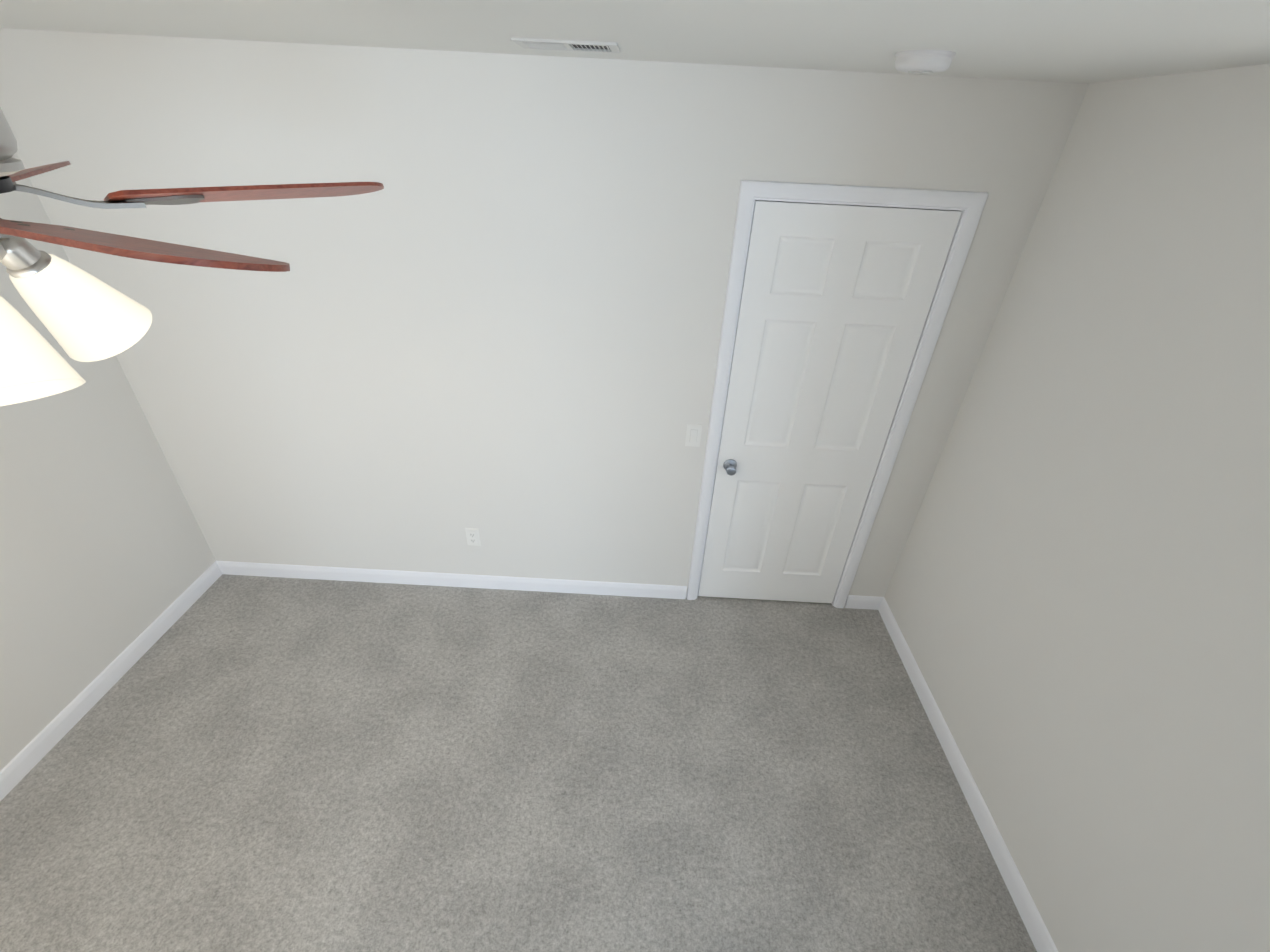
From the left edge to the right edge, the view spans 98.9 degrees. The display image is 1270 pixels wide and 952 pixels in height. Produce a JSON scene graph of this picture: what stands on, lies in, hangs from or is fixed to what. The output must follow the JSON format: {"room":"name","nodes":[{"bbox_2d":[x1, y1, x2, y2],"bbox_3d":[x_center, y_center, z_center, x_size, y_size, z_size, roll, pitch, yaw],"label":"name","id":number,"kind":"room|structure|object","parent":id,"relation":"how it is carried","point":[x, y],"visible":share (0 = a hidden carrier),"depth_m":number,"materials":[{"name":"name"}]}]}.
{"room":"empty bedroom","nodes":[
{"label":"empty bedroom","id":0,"kind":"room"},
{"bbox_2d":[0,152,215,770],"bbox_3d":[-2.434,0.396,1.092,0.120,2.440,3.260,3,32,0],"label":"wall","id":1,"kind":"structure","parent":0,"point":[107,558],"depth_m":2.29,"materials":[{"name":"white paint"}]},
{"bbox_2d":[0,561,223,800],"bbox_3d":[-2.416,1.358,1.772,0.014,0.090,3.140,3,32,0],"label":"baseboard","id":2,"kind":"structure","parent":1,"relation":"attached to","point":[20,765],"depth_m":2.42,"materials":[{"name":"white paint"}]},
{"bbox_2d":[0,574,1036,951],"bbox_3d":[-0.580,2.218,0.709,4.020,0.060,7.540,3,32,0],"label":"floor","id":3,"kind":"structure","parent":0,"point":[226,762],"depth_m":2.17,"materials":[{"name":"carpet"}]},
{"bbox_2d":[0,28,1088,596],"bbox_3d":[-0.433,-0.405,2.511,4.020,2.440,0.120,3,32,0],"label":"wall","id":4,"kind":"structure","parent":0,"point":[492,310],"depth_m":2.14,"materials":[{"name":"white paint"}]},
{"bbox_2d":[216,561,686,598],"bbox_3d":[-1.026,0.592,3.087,2.638,0.090,0.014,3,32,0],"label":"baseboard","id":5,"kind":"structure","parent":4,"relation":"attached to","point":[226,567],"depth_m":3.08,"materials":[{"name":"white paint"}]},
{"bbox_2d":[465,528,480,545],"bbox_3d":[-0.871,0.329,2.916,0.070,0.115,0.009,3,32,0],"label":"wall outlet","id":6,"kind":"object","parent":4,"relation":"attached to","point":[472,536],"visible":1,"depth_m":2.91,"materials":[{"name":"white plastic"}]},
{"bbox_2d":[685,424,701,446],"bbox_3d":[0.274,-0.188,2.543,0.070,0.115,0.013,3,32,0],"label":"light switch","id":7,"kind":"object","parent":4,"relation":"attached to","point":[693,434],"visible":1,"depth_m":2.54,"materials":[{"name":"white plastic"}]},
{"bbox_2d":[698,200,961,602],"bbox_3d":[0.787,-0.139,2.552,0.766,2.030,0.100,3,32,0],"label":"door","id":8,"kind":"structure","parent":4,"relation":"in","point":[835,302],"depth_m":2.40,"materials":[{"name":"white paint"}]},
{"bbox_2d":[686,180,987,607],"bbox_3d":[0.790,-0.180,2.607,0.810,2.064,0.124,3,32,0],"label":"door frame","id":9,"kind":"structure","parent":4,"relation":"attached to","point":[963,211],"depth_m":2.29,"materials":[{"name":"white paint"}]},
{"bbox_2d":[0,0,1269,82],"bbox_3d":[-0.418,-0.803,0.788,4.020,0.080,4.160,3,32,0],"label":"ceiling","id":10,"kind":"structure","parent":0,"point":[1084,41],"depth_m":1.23,"materials":[{"name":"white paint"}]},
{"bbox_2d":[0,107,383,405],"bbox_3d":[-0.895,-0.341,0.605,1.146,0.543,1.113,3,32,0],"label":"ceiling fan","id":11,"kind":"object","parent":10,"relation":"hanging from","point":[82,315],"visible":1,"depth_m":0.77,"materials":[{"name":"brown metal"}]},
{"bbox_2d":[511,37,619,52],"bbox_3d":[-0.188,-1.213,1.532,0.285,0.007,0.175,3,32,0],"label":"ceiling vent","id":12,"kind":"object","parent":10,"relation":"in","point":[568,45],"visible":1,"depth_m":1.51,"materials":[{"name":"white metal"}]},
{"bbox_2d":[895,50,955,73],"bbox_3d":[0.734,-1.053,1.386,0.140,0.040,0.140,3,32,0],"label":"smoke detector","id":13,"kind":"object","parent":10,"relation":"attached to","point":[921,61],"visible":1,"depth_m":1.34,"materials":[{"name":"white plastic"}]},
{"bbox_2d":[884,64,1269,951],"bbox_3d":[1.460,0.605,1.077,0.120,2.440,3.260,3,32,0],"label":"wall","id":14,"kind":"structure","parent":0,"point":[1076,596],"depth_m":1.58,"materials":[{"name":"white paint"}]},
{"bbox_2d":[872,596,1057,951],"bbox_3d":[1.344,1.559,1.759,0.014,0.090,3.140,3,32,0],"label":"baseboard","id":15,"kind":"structure","parent":14,"relation":"attached to","point":[1037,930],"depth_m":2.17,"materials":[{"name":"white paint"}]}
]}

